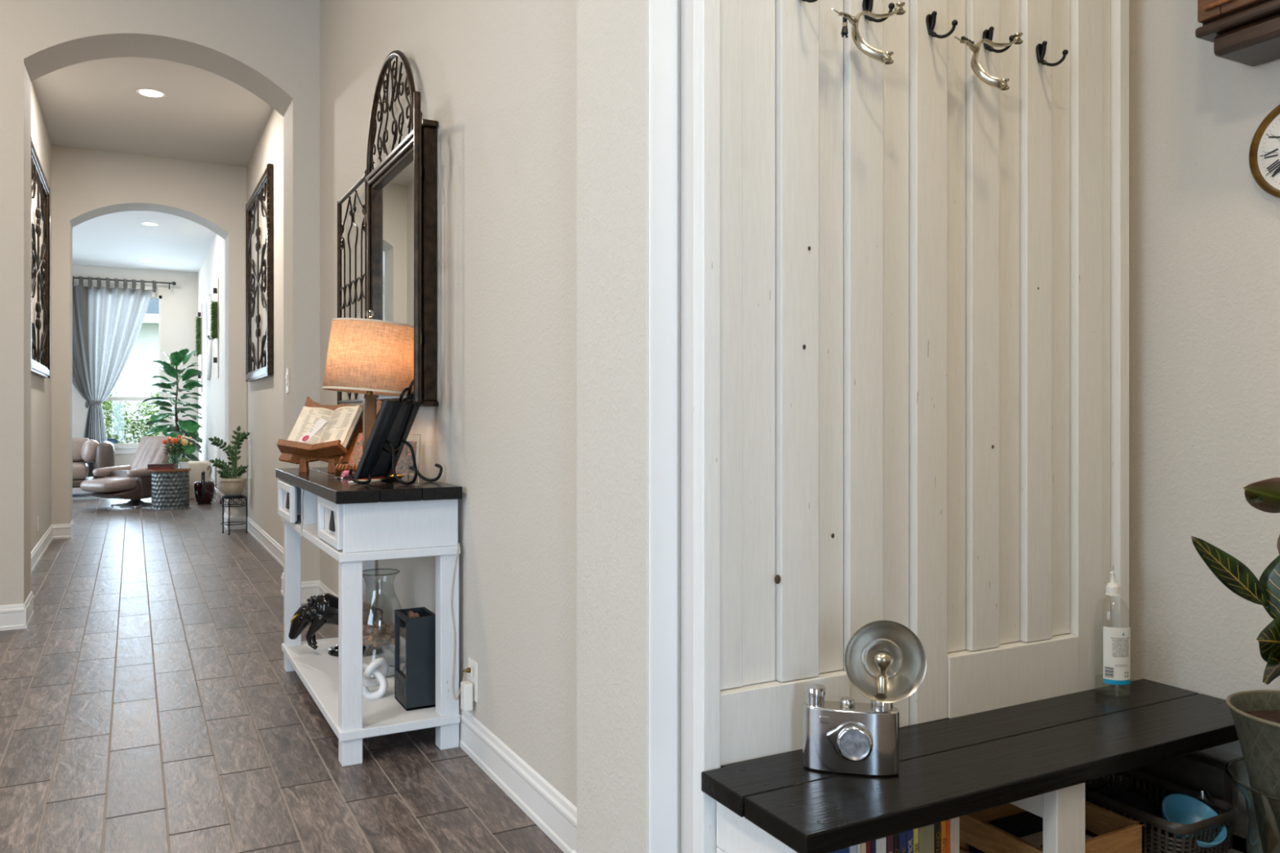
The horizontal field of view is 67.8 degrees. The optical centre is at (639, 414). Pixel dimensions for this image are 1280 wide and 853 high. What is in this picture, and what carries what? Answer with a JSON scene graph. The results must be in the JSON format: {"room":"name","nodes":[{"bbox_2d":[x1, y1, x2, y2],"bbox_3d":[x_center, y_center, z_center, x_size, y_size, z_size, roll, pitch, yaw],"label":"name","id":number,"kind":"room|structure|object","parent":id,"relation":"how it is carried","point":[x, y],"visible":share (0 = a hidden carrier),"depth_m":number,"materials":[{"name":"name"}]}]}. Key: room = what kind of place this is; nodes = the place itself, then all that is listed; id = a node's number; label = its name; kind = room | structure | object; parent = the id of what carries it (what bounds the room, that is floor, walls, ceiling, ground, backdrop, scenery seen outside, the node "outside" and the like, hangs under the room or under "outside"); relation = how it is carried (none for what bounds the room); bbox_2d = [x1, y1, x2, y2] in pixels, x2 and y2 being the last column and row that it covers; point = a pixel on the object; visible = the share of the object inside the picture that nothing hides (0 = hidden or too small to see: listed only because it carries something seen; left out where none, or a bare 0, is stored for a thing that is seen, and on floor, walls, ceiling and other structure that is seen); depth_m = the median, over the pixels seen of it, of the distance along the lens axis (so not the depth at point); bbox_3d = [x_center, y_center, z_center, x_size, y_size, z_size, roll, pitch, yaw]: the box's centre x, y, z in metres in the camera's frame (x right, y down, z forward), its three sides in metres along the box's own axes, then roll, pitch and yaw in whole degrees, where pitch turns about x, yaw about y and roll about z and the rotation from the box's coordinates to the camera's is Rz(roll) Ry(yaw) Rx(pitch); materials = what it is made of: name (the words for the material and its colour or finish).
{"room":"entrance hallway","nodes":[
{"label":"entrance hallway","id":0,"kind":"room"},
{"bbox_2d":[31,81,51,551],"bbox_3d":[-4.534,-0.675,6.989,0.120,3.620,3.840,0,0,-28],"label":"wall","id":1,"kind":"structure","parent":0,"point":[41,387],"depth_m":7.72,"materials":[{"name":"beige paint"}]},
{"bbox_2d":[31,137,50,377],"bbox_3d":[-4.548,-1.100,7.197,0.044,1.590,1.746,0,0,-28],"label":"wall art","id":2,"kind":"object","parent":1,"relation":"attached to","point":[43,370],"visible":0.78,"depth_m":7.32,"materials":[{"name":"brown metal"}]},
{"bbox_2d":[31,524,53,573],"bbox_3d":[-4.475,1.069,7.021,0.014,0.132,3.800,0,0,-28],"label":"baseboard","id":3,"kind":"structure","parent":1,"relation":"attached to","point":[39,549],"depth_m":7.60,"materials":[{"name":"paint"}]},
{"bbox_2d":[72,264,198,466],"bbox_3d":[-10.093,-0.675,15.329,5.600,3.620,0.150,0,0,-28],"label":"wall","id":4,"kind":"structure","parent":0,"point":[180,303],"depth_m":16.32,"materials":[{"name":"beige paint"}]},
{"bbox_2d":[73,276,176,288],"bbox_3d":[-9.106,-2.203,15.660,2.654,0.135,0.175,0,0,-28],"label":"curtain rod","id":5,"kind":"object","parent":4,"relation":"attached to","point":[174,283],"visible":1,"depth_m":15.95,"materials":[{"name":"black paint"}]},
{"bbox_2d":[72,275,156,479],"bbox_3d":[-8.948,-0.584,15.663,1.769,3.358,0.136,0,0,-28],"label":"curtain","id":6,"kind":"object","parent":5,"relation":"hanging from","point":[107,322],"visible":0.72,"depth_m":15.70,"materials":[{"name":"grey fabric"}]},
{"bbox_2d":[104,295,161,453],"bbox_3d":[-8.645,-0.690,16.036,1.160,2.690,0.105,0,0,-28],"label":"window","id":7,"kind":"structure","parent":4,"relation":"in","point":[119,448],"depth_m":16.07,"materials":[{"name":"plastic"}]},
{"bbox_2d":[72,210,215,272],"bbox_3d":[-8.283,-2.515,11.931,5.600,0.100,7.850,0,0,-28],"label":"ceiling","id":8,"kind":"structure","parent":0,"point":[117,239],"depth_m":13.59,"materials":[{"name":"grey paint"}]},
{"bbox_2d":[51,144,246,524],"bbox_3d":[-6.368,-0.675,8.391,5.450,3.620,0.400,0,0,-28],"label":"wall","id":9,"kind":"structure","parent":0,"point":[86,184],"depth_m":9.01,"materials":[{"name":"beige paint"}]},
{"bbox_2d":[52,523,70,538],"bbox_3d":[-5.307,1.069,8.722,0.145,0.132,0.014,0,0,-28],"label":"baseboard","id":10,"kind":"structure","parent":9,"relation":"attached to","point":[60,531],"depth_m":8.72,"materials":[{"name":"paint"}]},
{"bbox_2d":[230,515,245,529],"bbox_3d":[-3.983,1.069,9.427,0.165,0.132,0.014,0,0,-28],"label":"baseboard","id":11,"kind":"structure","parent":9,"relation":"attached to","point":[233,518],"depth_m":9.43,"materials":[{"name":"paint"}]},
{"bbox_2d":[32,57,273,166],"bbox_3d":[-3.751,-2.515,7.406,1.855,0.100,3.900,0,0,-28],"label":"ceiling","id":12,"kind":"structure","parent":0,"point":[205,116],"depth_m":7.74,"materials":[{"name":"grey paint"}]},
{"bbox_2d":[135,88,165,97],"bbox_3d":[-3.747,-2.462,7.295,0.204,0.004,0.204,0,0,-28],"label":"recessed light","id":13,"kind":"object","parent":12,"relation":"in","point":[145,92],"visible":1,"depth_m":7.30,"materials":[{"name":"white plastic"}]},
{"bbox_2d":[0,0,319,605],"bbox_3d":[-3.908,-0.875,4.943,4.350,4.020,0.400,0,0,-28],"label":"wall","id":14,"kind":"structure","parent":0,"point":[270,49],"depth_m":5.39,"materials":[{"name":"beige paint"}]},
{"bbox_2d":[0,603,23,631],"bbox_3d":[-4.455,1.069,4.417,2.690,0.132,0.014,0,0,-28],"label":"baseboard","id":15,"kind":"structure","parent":14,"relation":"attached to","point":[11,616],"depth_m":5.02,"materials":[{"name":"paint"}]},
{"bbox_2d":[23,591,34,628],"bbox_3d":[-3.359,1.069,5.235,0.014,0.132,0.428,0,0,-28],"label":"baseboard","id":16,"kind":"structure","parent":14,"relation":"attached to","point":[28,612],"depth_m":5.18,"materials":[{"name":"paint"}]},
{"bbox_2d":[301,580,319,604],"bbox_3d":[-2.004,1.069,5.723,0.155,0.132,0.014,0,0,-28],"label":"baseboard","id":17,"kind":"structure","parent":14,"relation":"attached to","point":[308,588],"depth_m":5.73,"materials":[{"name":"paint"}]},
{"bbox_2d":[0,487,564,852],"bbox_3d":[-4.456,1.185,6.237,8.000,0.100,21.600,0,0,-28],"label":"floor","id":18,"kind":"structure","parent":0,"point":[149,703],"depth_m":3.39,"materials":[{"name":"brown tile"}]},
{"bbox_2d":[72,492,97,500],"bbox_3d":[-8.636,1.129,12.678,2.480,0.012,1.300,0,0,-28],"label":"rug","id":19,"kind":"object","parent":18,"relation":"on","point":[81,495],"visible":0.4,"depth_m":12.90,"materials":[{"name":"grey fabric"}]},
{"bbox_2d":[72,437,115,488],"bbox_3d":[-8.469,0.722,12.948,2.327,0.802,0.855,0,0,-28],"label":"sofa","id":20,"kind":"object","parent":19,"relation":"on","point":[84,450],"visible":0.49,"depth_m":13.12,"materials":[{"name":"beige leather"}]},
{"bbox_2d":[72,462,88,479],"bbox_3d":[-8.151,0.783,13.067,1.000,0.240,0.770,0,0,-28],"label":"seat cushion","id":21,"kind":"object","parent":20,"relation":"on","point":[80,470],"depth_m":12.95,"materials":[{"name":"beige leather"}]},
{"bbox_2d":[72,437,88,462],"bbox_3d":[-8.295,0.503,13.358,1.020,0.360,0.280,0,-9,-28],"label":"cushion","id":22,"kind":"object","parent":20,"relation":"on","point":[77,442],"depth_m":13.42,"materials":[{"name":"beige leather"}]},
{"bbox_2d":[80,439,98,462],"bbox_3d":[-7.677,0.508,13.303,0.220,0.330,0.500,10,-6,-33],"label":"pillow","id":23,"kind":"object","parent":20,"relation":"on","point":[89,448],"depth_m":13.11,"materials":[{"name":"beige leather"}]},
{"bbox_2d":[80,435,173,507],"bbox_3d":[-6.362,0.705,11.837,0.738,0.861,0.995,0,0,24],"label":"recliner chair","id":24,"kind":"object","parent":18,"relation":"on","point":[132,482],"visible":0.82,"depth_m":11.71,"materials":[{"name":"beige leather"}]},
{"bbox_2d":[80,476,136,492],"bbox_3d":[-6.411,0.850,11.728,0.520,0.170,0.760,0,2,24],"label":"seat cushion","id":25,"kind":"object","parent":24,"relation":"on","point":[108,484],"depth_m":11.45,"materials":[{"name":"beige leather"}]},
{"bbox_2d":[149,467,191,509],"bbox_3d":[-5.718,0.896,11.593,0.451,0.477,0.451,0,0,-25],"label":"drum side table","id":26,"kind":"object","parent":18,"relation":"on","point":[170,488],"visible":0.98,"depth_m":11.42,"materials":[{"name":"grey metal"}]},
{"bbox_2d":[146,462,177,470],"bbox_3d":[-5.754,0.624,11.465,0.305,0.066,0.190,0,0,-16],"label":"book","id":27,"kind":"object","parent":26,"relation":"on","point":[150,466],"visible":1,"depth_m":11.39,"materials":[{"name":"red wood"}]},
{"bbox_2d":[162,435,192,466],"bbox_3d":[-5.691,0.454,11.671,0.315,0.406,0.337,0,0,21],"label":"flower vase","id":28,"kind":"object","parent":26,"relation":"on","point":[183,442],"visible":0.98,"depth_m":11.65,"materials":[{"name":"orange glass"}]},
{"bbox_2d":[177,457,190,468],"bbox_3d":[-5.548,0.588,11.591,0.156,0.138,0.160,0,0,-28],"label":"succulent pot","id":29,"kind":"object","parent":26,"relation":"on","point":[184,462],"visible":1,"depth_m":11.56,"materials":[{"name":"white ceramic"}]},
{"bbox_2d":[139,348,203,467],"bbox_3d":[-7.106,0.066,14.454,0.870,2.138,0.910,0,0,-28],"label":"fiddle leaf fig","id":30,"kind":"object","parent":18,"relation":"on","point":[189,428],"visible":0.81,"depth_m":14.38,"materials":[{"name":"green plant"}]},
{"bbox_2d":[188,461,212,499],"bbox_3d":[-5.989,0.885,12.869,0.351,0.500,0.392,0,0,-28],"label":"storage tote","id":31,"kind":"object","parent":18,"relation":"on","point":[197,468],"visible":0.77,"depth_m":12.74,"materials":[{"name":"beige fabric"}]},
{"bbox_2d":[193,471,217,504],"bbox_3d":[-5.523,0.922,12.069,0.242,0.425,0.240,0,0,34],"label":"vessel","id":32,"kind":"object","parent":18,"relation":"on","point":[204,491],"visible":1,"depth_m":11.98,"materials":[{"name":"red paint"}]},
{"bbox_2d":[219,495,247,534],"bbox_3d":[-3.883,0.959,9.103,0.245,0.352,0.242,0,0,-28],"label":"plant stand","id":33,"kind":"object","parent":18,"relation":"on","point":[222,502],"visible":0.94,"depth_m":9.06,"materials":[{"name":"black metal"}]},
{"bbox_2d":[208,425,250,497],"bbox_3d":[-3.902,0.443,9.068,0.242,0.679,0.308,0,0,21],"label":"plant","id":34,"kind":"object","parent":33,"relation":"on","point":[232,484],"visible":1,"depth_m":9.06,"materials":[{"name":"green plant"}]},
{"bbox_2d":[275,466,462,766],"bbox_3d":[-1.126,0.689,3.760,0.419,0.892,1.455,0,0,-28],"label":"console table","id":35,"kind":"object","parent":18,"relation":"on","point":[357,525],"visible":0.96,"depth_m":3.22,"materials":[{"name":"white wood"}]},
{"bbox_2d":[276,396,382,473],"bbox_3d":[-1.323,0.080,4.040,0.409,0.325,0.296,0,0,17],"label":"book stand","id":36,"kind":"object","parent":35,"relation":"on","point":[331,452],"visible":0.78,"depth_m":3.96,"materials":[{"name":"brown wood"}]},
{"bbox_2d":[287,404,363,448],"bbox_3d":[-1.328,0.064,4.022,0.306,0.211,0.185,0,0,17],"label":"open book","id":37,"kind":"object","parent":36,"relation":"on","point":[313,425],"visible":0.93,"depth_m":4.01,"materials":[{"name":"paper"}]},
{"bbox_2d":[293,409,330,444],"bbox_3d":[-1.395,0.056,4.035,0.114,0.158,0.129,0,0,17],"label":"print","id":38,"kind":"object","parent":37,"relation":"attached to","point":[310,426],"depth_m":4.04},
{"bbox_2d":[320,408,353,443],"bbox_3d":[-1.269,0.052,3.990,0.114,0.157,0.128,0,0,17],"label":"print","id":39,"kind":"object","parent":37,"relation":"attached to","point":[340,424],"depth_m":3.98},
{"bbox_2d":[288,592,383,657],"bbox_3d":[-1.299,0.891,4.066,0.395,0.255,0.157,0,0,-7],"label":"figurine","id":40,"kind":"object","parent":35,"relation":"on","point":[320,610],"visible":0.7,"depth_m":4.03,"materials":[{"name":"black ceramic"}]},
{"bbox_2d":[334,433,363,475],"bbox_3d":[-1.127,0.159,3.806,0.148,0.168,0.147,0,0,22],"label":"plaque","id":41,"kind":"object","parent":35,"relation":"on","point":[357,451],"visible":0.44,"depth_m":3.81,"materials":[{"name":"brown wood"}]},
{"bbox_2d":[349,434,363,465],"bbox_3d":[-1.117,0.141,3.829,0.072,0.124,0.072,0,0,22],"label":"picture","id":42,"kind":"object","parent":41,"relation":"attached to","point":[357,451],"depth_m":3.83},
{"bbox_2d":[322,315,413,476],"bbox_3d":[-1.031,-0.079,3.643,0.352,0.644,0.347,0,0,-28],"label":"table lamp","id":43,"kind":"object","parent":35,"relation":"on","point":[369,357],"visible":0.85,"depth_m":3.51,"materials":[{"name":"beige fabric"}]},
{"bbox_2d":[281,637,460,742],"bbox_3d":[-1.105,1.035,3.743,0.398,0.030,1.355,0,0,-28],"label":"shelf","id":44,"kind":"object","parent":35,"relation":"attached to","point":[317,670],"depth_m":3.37,"materials":[{"name":"white paint"}]},
{"bbox_2d":[362,657,388,698],"bbox_3d":[-0.972,0.957,3.447,0.146,0.142,0.091,0,0,-34],"label":"knot sculpture","id":45,"kind":"object","parent":35,"relation":"on","point":[370,669],"visible":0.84,"depth_m":3.44,"materials":[{"name":"white ceramic"}]},
{"bbox_2d":[348,378,443,484],"bbox_3d":[-0.873,0.055,3.386,0.288,0.379,0.188,0,0,17],"label":"easel","id":46,"kind":"object","parent":35,"relation":"on","point":[393,451],"visible":0.84,"depth_m":3.35,"materials":[{"name":"black metal"}]},
{"bbox_2d":[353,399,421,479],"bbox_3d":[-0.897,0.086,3.393,0.135,0.278,0.230,0,0,17],"label":"framed panel","id":47,"kind":"object","parent":46,"relation":"on","point":[388,406],"visible":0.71,"depth_m":3.34,"materials":[{"name":"black paint"}]},
{"bbox_2d":[395,434,421,478],"bbox_3d":[-0.895,0.160,3.654,0.104,0.168,0.057,0,0,0],"label":"photo frame","id":48,"kind":"object","parent":35,"relation":"on","point":[405,461],"visible":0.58,"depth_m":3.64,"materials":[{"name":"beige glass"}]},
{"bbox_2d":[395,440,417,473],"bbox_3d":[-0.895,0.163,3.646,0.074,0.123,0.028,0,0,0],"label":"photo","id":49,"kind":"object","parent":48,"relation":"attached to","point":[405,460],"depth_m":3.64},
{"bbox_2d":[394,607,435,711],"bbox_3d":[-0.794,0.860,3.373,0.111,0.318,0.170,0,0,-28],"label":"lantern","id":50,"kind":"object","parent":35,"relation":"on","point":[415,649],"visible":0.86,"depth_m":3.31,"materials":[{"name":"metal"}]},
{"bbox_2d":[451,542,471,700],"bbox_3d":[-0.596,0.693,3.177,0.039,0.518,0.092,0,0,-40],"label":"lead","id":51,"kind":"object","parent":35,"relation":"hanging from","point":[468,670],"visible":0.96,"depth_m":3.19,"materials":[{"name":"white plastic"}]},
{"bbox_2d":[701,679,1262,852],"bbox_3d":[0.786,0.910,2.012,1.356,0.451,0.336,0,0,-28],"label":"bench","id":52,"kind":"object","parent":18,"relation":"on","point":[1037,757],"visible":0.86,"depth_m":1.86,"materials":[{"name":"black wood"}]},
{"bbox_2d":[802,620,926,776],"bbox_3d":[0.426,0.536,1.816,0.230,0.297,0.090,0,0,13],"label":"camera","id":53,"kind":"object","parent":52,"relation":"on","point":[885,661],"visible":1,"depth_m":1.80,"materials":[{"name":"metal"}]},
{"bbox_2d":[875,837,885,852],"bbox_3d":[0.385,0.883,1.755,0.023,0.272,0.176,0,0,-28],"label":"book","id":54,"kind":"object","parent":52,"relation":"on","point":[880,843],"visible":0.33,"depth_m":1.68,"materials":[{"name":"paper"}]},
{"bbox_2d":[885,835,893,852],"bbox_3d":[0.404,0.871,1.765,0.015,0.296,0.176,0,0,-28],"label":"book","id":55,"kind":"object","parent":52,"relation":"on","point":[889,840],"visible":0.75,"depth_m":1.69,"materials":[{"name":"paper"}]},
{"bbox_2d":[893,833,898,852],"bbox_3d":[0.417,0.877,1.772,0.012,0.284,0.176,0,0,-28],"label":"book","id":56,"kind":"object","parent":52,"relation":"on","point":[895,837],"visible":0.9,"depth_m":1.69,"materials":[{"name":"paper"}]},
{"bbox_2d":[898,831,906,852],"bbox_3d":[0.430,0.883,1.779,0.016,0.272,0.176,0,0,-28],"label":"book","id":57,"kind":"object","parent":52,"relation":"on","point":[902,836],"visible":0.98,"depth_m":1.70,"materials":[{"name":"paper"}]},
{"bbox_2d":[906,829,913,852],"bbox_3d":[0.445,0.871,1.787,0.016,0.296,0.176,0,0,-28],"label":"book","id":58,"kind":"object","parent":52,"relation":"on","point":[909,834],"visible":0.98,"depth_m":1.71,"materials":[{"name":"paper"}]},
{"bbox_2d":[913,828,918,852],"bbox_3d":[0.458,0.877,1.794,0.011,0.284,0.176,0,0,-28],"label":"book","id":59,"kind":"object","parent":52,"relation":"on","point":[916,830],"visible":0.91,"depth_m":1.72,"materials":[{"name":"paper"}]},
{"bbox_2d":[918,823,933,852],"bbox_3d":[0.480,0.883,1.806,0.038,0.272,0.175,0,0,-28],"label":"book","id":60,"kind":"object","parent":52,"relation":"on","point":[926,833],"visible":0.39,"depth_m":1.73,"materials":[{"name":"paper"}]},
{"bbox_2d":[933,822,940,852],"bbox_3d":[0.505,0.871,1.819,0.015,0.296,0.176,0,0,-28],"label":"book","id":61,"kind":"object","parent":52,"relation":"on","point":[936,826],"visible":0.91,"depth_m":1.74,"materials":[{"name":"paper"}]},
{"bbox_2d":[940,820,946,852],"bbox_3d":[0.518,0.877,1.826,0.012,0.284,0.176,0,0,-28],"label":"book","id":62,"kind":"object","parent":52,"relation":"on","point":[943,824],"visible":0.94,"depth_m":1.75,"materials":[{"name":"paper"}]},
{"bbox_2d":[946,819,950,852],"bbox_3d":[0.528,0.883,1.832,0.009,0.272,0.175,0,0,-28],"label":"book","id":63,"kind":"object","parent":52,"relation":"on","point":[948,822],"visible":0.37,"depth_m":1.75,"materials":[{"name":"paper"}]},
{"bbox_2d":[950,817,959,852],"bbox_3d":[0.543,0.871,1.840,0.023,0.296,0.175,0,0,-28],"label":"book","id":64,"kind":"object","parent":52,"relation":"on","point":[954,823],"visible":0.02,"depth_m":1.76,"materials":[{"name":"paper"}]},
{"bbox_2d":[959,800,1144,852],"bbox_3d":[0.891,0.951,2.094,0.303,0.137,0.262,0,0,-28],"label":"wooden crate","id":65,"kind":"object","parent":52,"relation":"on","point":[1116,833],"visible":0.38,"depth_m":2.06,"materials":[{"name":"brown wood"}]},
{"bbox_2d":[968,811,1092,852],"bbox_3d":[0.872,0.967,2.096,0.222,0.086,0.201,0,0,-28],"label":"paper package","id":66,"kind":"object","parent":65,"relation":"in","point":[1027,826],"visible":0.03,"depth_m":2.13,"materials":[{"name":"paper"}]},
{"bbox_2d":[1102,571,1130,684],"bbox_3d":[1.164,0.535,2.344,0.080,0.299,0.081,0,0,9],"label":"sanitizer bottle","id":67,"kind":"object","parent":52,"relation":"on","point":[1116,641],"visible":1,"depth_m":2.31,"materials":[{"name":"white plastic"}]},
{"bbox_2d":[1084,768,1238,852],"bbox_3d":[1.169,0.950,2.212,0.256,0.141,0.324,0,0,-28],"label":"plastic basket","id":68,"kind":"object","parent":52,"relation":"on","point":[1165,842],"depth_m":2.17,"materials":[{"name":"black plastic"}]},
{"bbox_2d":[1161,794,1226,847],"bbox_3d":[1.230,0.908,2.114,0.127,0.087,0.123,0,0,18],"label":"plastic bowl","id":69,"kind":"object","parent":68,"relation":"in","point":[1175,808],"visible":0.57,"depth_m":2.16,"materials":[{"name":"blue plastic"}]},
{"bbox_2d":[1133,753,1232,848],"bbox_3d":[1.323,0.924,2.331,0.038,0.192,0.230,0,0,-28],"label":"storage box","id":70,"kind":"object","parent":52,"relation":"on","point":[1206,776],"visible":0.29,"depth_m":2.28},
{"bbox_3d":[1.379,0.944,1.953,0.307,0.382,0.307,0,0,-28],"label":"glass vase","id":71,"kind":"object","parent":18,"relation":"on","visible":0},
{"bbox_2d":[1191,477,1279,852],"bbox_3d":[1.329,0.426,1.851,0.484,0.978,0.434,0,0,-28],"label":"plant","id":72,"kind":"object","parent":71,"relation":"in","point":[1255,713],"visible":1,"depth_m":1.89,"materials":[{"name":"green plant"}]},
{"bbox_2d":[198,0,577,807],"bbox_3d":[-3.745,-0.875,9.528,0.350,4.020,16.360,0,0,-28],"label":"wall","id":73,"kind":"structure","parent":0,"point":[498,78],"depth_m":3.05,"materials":[{"name":"beige paint"}]},
{"bbox_2d":[193,302,202,392],"bbox_3d":[-7.244,-1.090,15.592,0.121,1.450,0.332,0,0,-28],"label":"wall planter","id":74,"kind":"object","parent":73,"relation":"attached to","point":[198,323],"depth_m":15.51,"materials":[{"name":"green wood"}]},
{"bbox_2d":[204,293,212,380],"bbox_3d":[-6.329,-1.135,13.964,0.070,1.269,0.910,0,0,-28],"label":"oval mirror","id":75,"kind":"object","parent":73,"relation":"attached to","point":[207,344],"visible":0.84,"depth_m":13.80,"materials":[{"name":"white ceramic"}]},
{"bbox_2d":[207,278,218,377],"bbox_3d":[-5.644,-1.140,12.590,0.121,1.310,0.333,0,0,-28],"label":"wall planter","id":76,"kind":"object","parent":73,"relation":"attached to","point":[215,304],"depth_m":12.51,"materials":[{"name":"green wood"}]},
{"bbox_2d":[244,163,273,382],"bbox_3d":[-3.367,-1.165,8.393,0.044,1.700,1.726,0,0,-28],"label":"wall art","id":77,"kind":"object","parent":73,"relation":"attached to","point":[267,179],"visible":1,"depth_m":8.13,"materials":[{"name":"brown metal"}]},
{"bbox_2d":[244,516,283,567],"bbox_3d":[-3.026,1.069,7.792,0.014,0.132,3.800,0,0,-28],"label":"baseboard","id":78,"kind":"structure","parent":73,"relation":"attached to","point":[273,548],"depth_m":7.97,"materials":[{"name":"paint"}]},
{"bbox_2d":[337,168,367,404],"bbox_3d":[-1.411,-0.580,4.679,0.032,1.102,0.707,0,0,-28],"label":"shutter","id":79,"kind":"object","parent":73,"relation":"attached to","point":[340,227],"depth_m":4.73,"materials":[{"name":"brown metal"}]},
{"bbox_2d":[337,49,438,407],"bbox_3d":[-1.153,-0.771,4.128,0.146,1.477,1.915,0,0,-28],"label":"wall mirror","id":80,"kind":"object","parent":73,"relation":"attached to","point":[399,223],"visible":0.83,"depth_m":3.87,"materials":[{"name":"brown metal"}]},
{"bbox_2d":[377,155,413,325],"bbox_3d":[-0.996,-0.557,3.942,0.006,0.935,0.805,0,0,-28],"label":"mirror glass","id":81,"kind":"object","parent":80,"relation":"attached to","point":[395,191],"depth_m":3.98,"materials":[{"name":"silver mirror"}]},
{"bbox_2d":[413,91,422,406],"bbox_3d":[-0.789,-0.575,3.382,0.032,1.092,0.267,0,0,-13],"label":"shutter","id":82,"kind":"object","parent":73,"relation":"attached to","point":[418,122],"depth_m":3.26,"materials":[{"name":"brown wood"}]},
{"bbox_2d":[318,580,577,852],"bbox_3d":[-1.004,1.069,3.995,0.014,0.132,4.004,0,0,-28],"label":"baseboard","id":83,"kind":"structure","parent":73,"relation":"attached to","point":[549,810],"depth_m":2.76,"materials":[{"name":"paint"}]},
{"bbox_2d":[468,657,477,702],"bbox_3d":[-0.557,0.880,3.159,0.013,0.130,0.085,0,0,-28],"label":"wall outlet","id":84,"kind":"object","parent":73,"relation":"attached to","point":[473,676],"visible":0.77,"depth_m":3.14,"materials":[{"name":"white plastic"}]},
{"bbox_2d":[460,680,472,711],"bbox_3d":[-0.572,0.930,3.145,0.030,0.090,0.044,0,0,-28],"label":"power adapter","id":85,"kind":"object","parent":84,"relation":"attached to","point":[466,687],"visible":1,"depth_m":3.13,"materials":[{"name":"white plastic"}]},
{"bbox_2d":[577,0,680,852],"bbox_3d":[0.606,-0.875,2.390,1.523,4.020,0.344,0,0,-28],"label":"wall","id":86,"kind":"structure","parent":0,"point":[613,35],"depth_m":2.01,"materials":[{"name":"beige paint"}]},
{"bbox_2d":[648,0,677,852],"bbox_3d":[0.046,-0.865,1.893,0.064,4.000,0.006,0,0,-28],"label":"trim","id":87,"kind":"structure","parent":86,"relation":"attached to","point":[663,14],"depth_m":1.89,"materials":[{"name":"white wood"}]},
{"bbox_2d":[680,0,1128,852],"bbox_3d":[0.666,-0.315,2.173,1.281,2.900,0.089,0,0,-28],"label":"board panel","id":88,"kind":"object","parent":86,"relation":"attached to","point":[904,282],"visible":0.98,"depth_m":2.11,"materials":[{"name":"white wood"}]},
{"bbox_2d":[831,1,905,64],"bbox_3d":[0.474,-0.788,1.960,0.165,0.146,0.073,0,0,-3],"label":"spur","id":89,"kind":"object","parent":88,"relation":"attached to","point":[884,57],"visible":1,"depth_m":1.95,"materials":[{"name":"silver metal"}]},
{"bbox_2d":[862,0,894,22],"bbox_3d":[0.505,-0.864,2.015,0.025,0.067,0.072,0,0,-35],"label":"coat hook","id":90,"kind":"object","parent":88,"relation":"attached to","point":[867,5],"visible":0.75,"depth_m":2.03,"materials":[{"name":"black metal"}]},
{"bbox_2d":[925,10,957,38],"bbox_3d":[0.666,-0.864,2.101,0.025,0.067,0.072,0,0,-35],"label":"coat hook","id":91,"kind":"object","parent":88,"relation":"attached to","point":[931,19],"visible":1,"depth_m":2.11,"materials":[{"name":"black metal"}]},
{"bbox_2d":[954,32,1022,90],"bbox_3d":[0.782,-0.790,2.121,0.174,0.148,0.080,0,0,-4],"label":"spur","id":92,"kind":"object","parent":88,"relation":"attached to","point":[1002,84],"visible":1,"depth_m":2.11,"materials":[{"name":"silver metal"}]},
{"bbox_2d":[982,26,1014,53],"bbox_3d":[0.824,-0.864,2.185,0.025,0.067,0.072,0,0,-35],"label":"coat hook","id":93,"kind":"object","parent":88,"relation":"attached to","point":[987,33],"visible":0.87,"depth_m":2.20,"materials":[{"name":"black metal"}]},
{"bbox_2d":[1035,40,1068,66],"bbox_3d":[0.983,-0.864,2.270,0.025,0.067,0.072,0,0,-35],"label":"coat hook","id":94,"kind":"object","parent":88,"relation":"attached to","point":[1041,49],"visible":1,"depth_m":2.28,"materials":[{"name":"black metal"}]},
{"bbox_2d":[1128,0,1279,852],"bbox_3d":[2.439,-0.875,0.484,0.120,4.020,4.760,0,0,-28],"label":"wall","id":95,"kind":"structure","parent":0,"point":[1204,237],"depth_m":2.35,"materials":[{"name":"beige paint"}]},
{"bbox_2d":[1195,0,1279,66],"bbox_3d":[1.476,-1.239,1.964,0.186,0.852,0.580,0,0,-28],"label":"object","id":96,"kind":"object","parent":95,"relation":"attached to","point":[1245,32],"visible":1,"depth_m":2.12,"materials":[{"name":"brown wood"}]},
{"bbox_2d":[1248,104,1279,198],"bbox_3d":[1.483,-0.600,2.125,0.025,0.236,0.236,0,0,-28],"label":"round wall clock","id":97,"kind":"object","parent":95,"relation":"attached to","point":[1264,148],"visible":1,"depth_m":2.19,"materials":[{"name":"gold metal"}]},
{"label":"outside","id":98,"kind":"structure","parent":0,"visible":0},
{"bbox_3d":[-13.721,1.235,25.753,24.000,0.100,21.640,0,0,-28],"label":"ground","id":99,"kind":"structure","parent":98,"visible":0},
{"bbox_2d":[102,390,138,443],"bbox_3d":[-10.721,0.331,18.742,1.553,1.708,1.513,0,0,-28],"label":"shrub","id":100,"kind":"object","parent":99,"relation":"on","point":[118,418],"visible":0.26,"depth_m":18.78,"materials":[{"name":"green plant"}]},
{"bbox_2d":[101,298,159,443],"bbox_3d":[-13.624,-1.365,25.572,14.800,5.000,5.250,0,0,-28],"label":"house","id":101,"kind":"structure","parent":99,"relation":"on","point":[136,380],"depth_m":23.90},
{"bbox_2d":[128,391,159,443],"bbox_3d":[-9.543,0.326,19.401,1.521,1.719,1.555,0,0,42],"label":"shrub","id":102,"kind":"object","parent":99,"relation":"on","point":[151,412],"visible":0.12,"depth_m":19.08,"materials":[{"name":"green plant"}]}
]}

